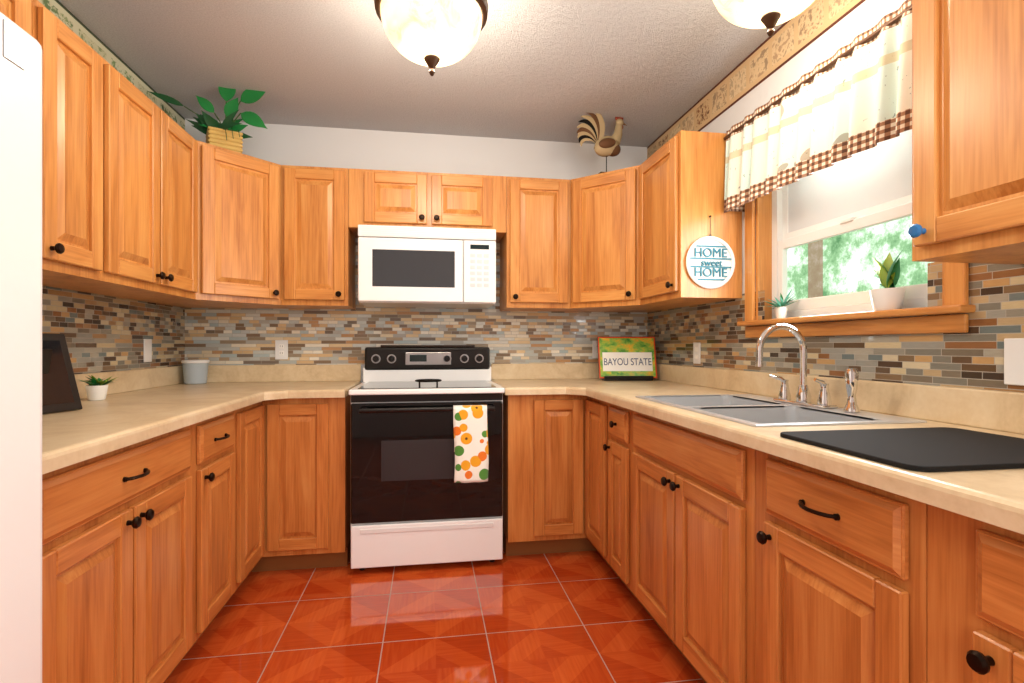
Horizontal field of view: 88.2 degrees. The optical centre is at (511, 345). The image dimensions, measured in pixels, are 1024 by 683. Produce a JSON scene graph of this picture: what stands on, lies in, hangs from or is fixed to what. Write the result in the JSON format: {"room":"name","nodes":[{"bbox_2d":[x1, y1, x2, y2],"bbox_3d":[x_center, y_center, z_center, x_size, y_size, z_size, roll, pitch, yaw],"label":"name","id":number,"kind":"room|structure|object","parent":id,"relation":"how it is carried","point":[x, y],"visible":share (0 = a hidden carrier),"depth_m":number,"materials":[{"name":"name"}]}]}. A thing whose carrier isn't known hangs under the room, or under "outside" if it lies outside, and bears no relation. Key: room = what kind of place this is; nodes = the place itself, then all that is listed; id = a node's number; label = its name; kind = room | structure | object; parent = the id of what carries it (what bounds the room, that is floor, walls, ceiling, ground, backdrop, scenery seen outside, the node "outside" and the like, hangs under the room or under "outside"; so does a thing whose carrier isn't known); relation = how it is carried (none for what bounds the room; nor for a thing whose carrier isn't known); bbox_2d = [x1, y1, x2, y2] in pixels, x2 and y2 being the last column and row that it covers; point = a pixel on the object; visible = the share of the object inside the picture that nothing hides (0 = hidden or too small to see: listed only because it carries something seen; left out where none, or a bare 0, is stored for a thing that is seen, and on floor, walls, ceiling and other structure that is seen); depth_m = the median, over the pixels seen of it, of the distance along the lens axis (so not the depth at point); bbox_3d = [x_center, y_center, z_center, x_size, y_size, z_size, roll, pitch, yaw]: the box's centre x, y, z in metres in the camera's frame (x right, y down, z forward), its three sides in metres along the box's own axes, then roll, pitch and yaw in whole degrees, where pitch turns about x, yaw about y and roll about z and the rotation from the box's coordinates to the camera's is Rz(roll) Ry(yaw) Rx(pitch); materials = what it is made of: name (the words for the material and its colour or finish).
{"room":"kitchen","nodes":[
{"label":"kitchen","id":0,"kind":"room"},
{"bbox_2d":[38,0,185,373],"bbox_3d":[-1.594,-0.095,0.740,0.121,2.450,4.940,0,0,-9],"label":"wall","id":1,"kind":"structure","parent":0,"point":[104,332],"depth_m":2.36,"materials":[{"name":"multicoloured tile"}]},
{"bbox_2d":[0,0,31,35],"bbox_3d":[-1.381,-0.825,0.818,0.323,0.310,1.288,0,0,-9],"label":"upper cabinet","id":2,"kind":"object","parent":1,"relation":"attached to","point":[18,13],"visible":0.17,"depth_m":1.38,"materials":[{"name":"brown wood"}]},
{"bbox_2d":[32,0,102,279],"bbox_3d":[-1.492,-0.600,1.609,0.353,0.760,0.306,0,0,-9],"label":"upper cabinet","id":3,"kind":"object","parent":1,"relation":"attached to","point":[72,155],"visible":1,"depth_m":1.61,"materials":[{"name":"brown wood"}]},
{"bbox_2d":[42,56,197,298],"bbox_3d":[-1.574,-0.600,2.127,0.353,0.760,0.738,0,0,-9],"label":"upper cabinet","id":4,"kind":"object","parent":1,"relation":"attached to","point":[150,199],"visible":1,"depth_m":2.04,"materials":[{"name":"brown wood"}]},
{"bbox_2d":[143,339,151,361],"bbox_3d":[-1.833,0.026,2.656,0.006,0.116,0.072,0,0,-9],"label":"electrical outlet plate","id":5,"kind":"object","parent":1,"relation":"attached to","point":[147,343],"depth_m":2.65,"materials":[{"name":"white plastic"}]},
{"bbox_2d":[126,140,293,308],"bbox_3d":[-1.550,-0.600,2.816,0.615,0.760,0.608,0,0,-9],"label":"upper cabinet","id":6,"kind":"object","parent":1,"relation":"attached to","point":[239,230],"visible":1,"depth_m":2.67,"materials":[{"name":"brown wood"}]},
{"bbox_2d":[148,87,266,152],"bbox_3d":[-1.527,-1.194,2.724,0.531,0.427,0.240,0,0,-9],"label":"potted plant","id":7,"kind":"object","parent":6,"relation":"on","point":[227,134],"visible":0.9,"depth_m":2.68,"materials":[{"name":"green plant"}]},
{"bbox_2d":[186,119,645,382],"bbox_3d":[-0.506,-0.095,3.351,2.790,2.450,0.121,0,0,-9],"label":"wall","id":8,"kind":"structure","parent":0,"point":[221,336],"depth_m":3.27,"materials":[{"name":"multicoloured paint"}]},
{"bbox_2d":[275,340,287,359],"bbox_3d":[-1.374,0.026,3.147,0.072,0.116,0.008,0,0,-9],"label":"electrical outlet plate","id":9,"kind":"object","parent":8,"relation":"attached to","point":[281,346],"depth_m":3.14,"materials":[{"name":"white plastic"}]},
{"bbox_2d":[281,165,355,309],"bbox_3d":[-1.099,-0.600,3.017,0.350,0.760,0.353,0,0,-9],"label":"upper cabinet","id":10,"kind":"object","parent":8,"relation":"attached to","point":[318,254],"visible":1,"depth_m":2.88,"materials":[{"name":"brown wood"}]},
{"bbox_2d":[349,168,505,242],"bbox_3d":[-0.488,-0.818,3.114,0.882,0.325,0.353,0,0,-9],"label":"upper cabinet","id":11,"kind":"object","parent":8,"relation":"attached to","point":[406,198],"visible":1,"depth_m":2.97,"materials":[{"name":"brown wood"}]},
{"bbox_2d":[358,225,495,307],"bbox_3d":[-0.490,-0.444,3.092,0.750,0.417,0.395,0,0,-9],"label":"microwave","id":12,"kind":"object","parent":11,"relation":"attached to","point":[417,267],"visible":1,"depth_m":2.90,"materials":[{"name":"white"}]},
{"bbox_2d":[500,176,569,311],"bbox_3d":[0.137,-0.600,3.212,0.380,0.760,0.353,0,0,-9],"label":"upper cabinet","id":13,"kind":"object","parent":8,"relation":"attached to","point":[535,258],"visible":1,"depth_m":3.07,"materials":[{"name":"brown wood"}]},
{"bbox_2d":[592,341,597,357],"bbox_3d":[0.562,0.026,3.454,0.072,0.116,0.008,0,0,-9],"label":"electrical outlet plate","id":14,"kind":"object","parent":8,"relation":"attached to","point":[594,343],"depth_m":3.45,"materials":[{"name":"white plastic"}]},
{"bbox_2d":[58,0,783,146],"bbox_3d":[-0.134,-1.350,0.971,3.080,0.060,4.940,0,0,-9],"label":"ceiling","id":15,"kind":"structure","parent":0,"point":[649,72],"depth_m":2.47,"materials":[{"name":"white paint"}]},
{"bbox_2d":[374,0,487,75],"bbox_3d":[-0.296,-1.157,1.950,0.417,0.326,0.417,0,0,-9],"label":"ceiling light","id":16,"kind":"object","parent":15,"relation":"attached to","point":[432,35],"visible":1,"depth_m":1.86,"materials":[{"name":"white glass"}]},
{"bbox_2d":[713,0,814,36],"bbox_3d":[0.834,-1.157,1.702,0.417,0.326,0.417,0,0,-9],"label":"ceiling light","id":17,"kind":"object","parent":15,"relation":"attached to","point":[769,15],"visible":1,"depth_m":1.69,"materials":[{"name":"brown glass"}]},
{"bbox_2d":[164,549,704,682],"bbox_3d":[-0.134,1.160,0.971,3.080,0.060,4.940,0,0,-9],"label":"floor","id":18,"kind":"structure","parent":0,"point":[575,617],"depth_m":2.10,"materials":[{"name":"tile"}]},
{"bbox_2d":[0,12,41,682],"bbox_3d":[-1.127,0.278,0.550,0.705,1.705,0.820,0,0,-9],"label":"refrigerator","id":19,"kind":"object","parent":18,"relation":"on","point":[20,355],"visible":1,"depth_m":0.94,"materials":[{"name":"white metal"}]},
{"bbox_2d":[42,425,191,682],"bbox_3d":[-1.305,0.693,1.373,0.648,0.874,0.780,0,0,-9],"label":"base cabinet","id":20,"kind":"object","parent":18,"relation":"on","point":[116,566],"visible":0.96,"depth_m":1.36,"materials":[{"name":"brown wood"}]},
{"bbox_2d":[167,411,235,677],"bbox_3d":[-1.397,0.693,1.956,0.648,0.874,0.398,0,0,-9],"label":"base cabinet","id":21,"kind":"object","parent":18,"relation":"on","point":[213,464],"visible":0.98,"depth_m":1.94,"materials":[{"name":"brown wood"}]},
{"bbox_2d":[215,395,350,616],"bbox_3d":[-1.337,0.693,2.664,0.988,0.874,0.976,0,0,-9],"label":"base cabinet","id":22,"kind":"object","parent":18,"relation":"on","point":[293,483],"visible":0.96,"depth_m":2.58,"materials":[{"name":"brown wood"}]},
{"bbox_2d":[42,364,360,474],"bbox_3d":[-1.241,0.185,2.070,0.993,0.140,2.178,0,0,-9],"label":"countertop","id":23,"kind":"structure","parent":22,"relation":"on","point":[136,406],"depth_m":2.13,"materials":[{"name":"laminate"}]},
{"bbox_2d":[42,333,81,413],"bbox_3d":[-1.479,0.086,1.653,0.084,0.252,0.210,0,0,9],"label":"stand","id":24,"kind":"object","parent":23,"relation":"on","point":[60,392],"visible":0.5,"depth_m":1.70,"materials":[{"name":"black plastic"}]},
{"bbox_2d":[80,375,117,400],"bbox_3d":[-1.638,0.162,2.071,0.118,0.104,0.138,0,0,-9],"label":"potted plant","id":25,"kind":"object","parent":23,"relation":"on","point":[96,389],"visible":1,"depth_m":2.06,"materials":[{"name":"white"}]},
{"bbox_2d":[181,360,209,383],"bbox_3d":[-1.782,0.147,2.973,0.138,0.134,0.138,0,0,-9],"label":"plastic tub","id":26,"kind":"object","parent":23,"relation":"on","point":[195,371],"visible":1,"depth_m":2.92,"materials":[{"name":"white plastic"}]},
{"bbox_2d":[348,345,504,570],"bbox_3d":[-0.463,0.563,2.925,0.768,1.134,0.687,0,0,-9],"label":"range","id":27,"kind":"object","parent":18,"relation":"on","point":[412,503],"visible":1,"depth_m":2.65,"materials":[{"name":"white"}]},
{"bbox_2d":[453,405,488,482],"bbox_3d":[-0.204,0.486,2.624,0.175,0.378,0.050,0,0,-9],"label":"hanging towel","id":28,"kind":"object","parent":27,"relation":"hanging from","point":[470,427],"visible":1,"depth_m":2.61,"materials":[{"name":"fabric"}]},
{"bbox_2d":[503,394,624,584],"bbox_3d":[0.467,0.693,2.964,1.026,0.874,0.948,0,0,-9],"label":"base cabinet","id":29,"kind":"object","parent":18,"relation":"on","point":[555,477],"visible":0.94,"depth_m":2.78,"materials":[{"name":"brown wood"}]},
{"bbox_2d":[491,363,578,394],"bbox_3d":[0.114,0.185,3.019,0.390,0.139,0.728,0,0,-9],"label":"countertop","id":30,"kind":"structure","parent":29,"relation":"on","point":[539,378],"depth_m":3.34,"materials":[{"name":"laminate"}]},
{"bbox_2d":[579,363,1023,533],"bbox_3d":[0.880,0.185,1.536,0.658,0.139,3.898,0,0,-9],"label":"countertop","id":31,"kind":"structure","parent":29,"relation":"on","point":[995,497],"depth_m":1.40,"materials":[{"name":"laminate"}]},
{"bbox_2d":[597,337,657,380],"bbox_3d":[0.711,0.079,3.259,0.360,0.270,0.105,0,0,-1],"label":"plaque","id":32,"kind":"object","parent":31,"relation":"on","point":[626,358],"visible":1,"depth_m":3.25,"materials":[{"name":"green plastic"}]},
{"bbox_2d":[635,394,926,426],"bbox_3d":[0.834,0.301,1.833,0.520,0.185,0.820,0,0,-9],"label":"sink","id":33,"kind":"object","parent":31,"relation":"in","point":[755,410],"visible":0.25,"depth_m":1.81,"materials":[{"name":"silver metal"}]},
{"bbox_2d":[755,323,859,412],"bbox_3d":[0.961,0.065,1.799,0.212,0.286,0.367,0,0,-9],"label":"faucet","id":34,"kind":"object","parent":31,"relation":"on","point":[803,397],"visible":1,"depth_m":1.83,"materials":[{"name":"silver metal"}]},
{"bbox_2d":[780,427,1023,471],"bbox_3d":[0.895,0.209,1.111,0.485,0.009,0.375,0,0,-9],"label":"dish mat","id":35,"kind":"object","parent":31,"relation":"on","point":[938,449],"visible":0.98,"depth_m":1.07,"materials":[{"name":"black rubber"}]},
{"bbox_2d":[603,403,649,614],"bbox_3d":[0.751,0.693,2.381,0.648,0.874,0.288,0,0,-9],"label":"base cabinet","id":36,"kind":"object","parent":18,"relation":"on","point":[619,447],"visible":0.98,"depth_m":2.30,"materials":[{"name":"brown wood"}]},
{"bbox_2d":[632,411,754,682],"bbox_3d":[0.838,0.693,1.828,0.648,0.874,0.828,0,0,-9],"label":"base cabinet","id":37,"kind":"object","parent":18,"relation":"on","point":[693,541],"visible":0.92,"depth_m":1.63,"materials":[{"name":"brown wood"}]},
{"bbox_2d":[755,449,926,682],"bbox_3d":[0.941,0.693,1.181,0.648,0.874,0.478,0,0,-9],"label":"base cabinet","id":38,"kind":"object","parent":18,"relation":"on","point":[840,579],"visible":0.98,"depth_m":1.08,"materials":[{"name":"brown wood"}]},
{"bbox_2d":[927,504,1023,682],"bbox_3d":[1.072,0.693,0.350,0.648,0.874,1.200,0,0,-9],"label":"base cabinet","id":39,"kind":"object","parent":18,"relation":"on","point":[975,600],"visible":0.98,"depth_m":0.82,"materials":[{"name":"brown wood"}]},
{"bbox_2d":[765,291,799,318],"bbox_3d":[1.109,-0.176,2.197,0.149,0.130,0.178,0,0,-9],"label":"potted plant","id":40,"kind":"object","parent":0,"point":[781,310],"depth_m":2.18,"materials":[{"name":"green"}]},
{"bbox_2d":[646,0,1023,392],"bbox_3d":[1.327,-0.095,1.202,0.121,2.450,4.940,0,0,-9],"label":"wall","id":41,"kind":"structure","parent":0,"point":[973,359],"depth_m":1.96,"materials":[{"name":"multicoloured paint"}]},
{"bbox_2d":[558,165,686,312],"bbox_3d":[0.647,-0.600,3.161,0.608,0.760,0.615,0,0,-9],"label":"upper cabinet","id":42,"kind":"object","parent":41,"relation":"attached to","point":[604,242],"visible":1,"depth_m":2.97,"materials":[{"name":"brown wood"}]},
{"bbox_2d":[577,112,626,173],"bbox_3d":[0.517,-1.167,3.027,0.311,0.372,0.097,0,0,-9],"label":"rooster figurine","id":43,"kind":"object","parent":42,"relation":"on","point":[592,127],"visible":0.9,"depth_m":3.01,"materials":[{"name":"beige metal"}]},
{"bbox_2d":[638,130,741,305],"bbox_3d":[0.857,-0.600,2.652,0.353,0.760,0.465,0,0,-9],"label":"upper cabinet","id":44,"kind":"object","parent":41,"relation":"attached to","point":[681,182],"visible":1,"depth_m":2.44,"materials":[{"name":"brown wood"}]},
{"bbox_2d":[686,215,734,288],"bbox_3d":[0.908,-0.427,2.415,0.242,0.337,0.014,0,0,-9],"label":"home sign","id":45,"kind":"object","parent":44,"relation":"attached to","point":[710,261],"visible":1,"depth_m":2.41,"materials":[{"name":"white"}]},
{"bbox_2d":[693,342,700,363],"bbox_3d":[0.999,0.040,2.857,0.008,0.116,0.072,0,0,-9],"label":"electrical outlet plate","id":46,"kind":"object","parent":41,"relation":"attached to","point":[696,345],"depth_m":2.85,"materials":[{"name":"white plastic"}]},
{"bbox_2d":[724,0,911,212],"bbox_3d":[1.095,-0.789,1.862,0.126,0.381,1.145,0,0,-9],"label":"curtain valance","id":47,"kind":"object","parent":41,"relation":"attached to","point":[854,96],"visible":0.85,"depth_m":1.80,"materials":[{"name":"fabric"}]},
{"bbox_2d":[737,129,975,337],"bbox_3d":[1.188,-0.468,1.919,0.163,0.865,1.030,0,0,-9],"label":"window","id":48,"kind":"structure","parent":41,"relation":"in","point":[871,187],"depth_m":1.94,"materials":[{"name":"white glass"}]},
{"bbox_2d":[908,0,1023,263],"bbox_3d":[1.146,-0.590,0.830,0.353,0.780,0.900,0,0,-9],"label":"upper cabinet","id":49,"kind":"object","parent":41,"relation":"attached to","point":[967,131],"visible":1,"depth_m":1.11,"materials":[{"name":"brown wood"}]},
{"bbox_2d":[1004,338,1023,385],"bbox_3d":[1.248,0.040,1.296,0.006,0.116,0.072,0,0,-9],"label":"electrical outlet plate","id":50,"kind":"object","parent":41,"relation":"attached to","point":[1013,361],"depth_m":1.31,"materials":[{"name":"white plastic"}]},
{"bbox_2d":[866,251,905,310],"bbox_3d":[1.190,-0.206,1.695,0.094,0.191,0.130,0,0,-9],"label":"potted plant","id":51,"kind":"object","parent":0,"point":[889,296],"depth_m":1.66,"materials":[{"name":"white"}]},
{"label":"outside","id":52,"kind":"structure","parent":0,"visible":0},
{"bbox_2d":[787,216,932,300],"bbox_3d":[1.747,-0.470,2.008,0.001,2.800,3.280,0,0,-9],"label":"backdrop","id":53,"kind":"structure","parent":52,"point":[841,264],"depth_m":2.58,"materials":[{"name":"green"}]}
]}

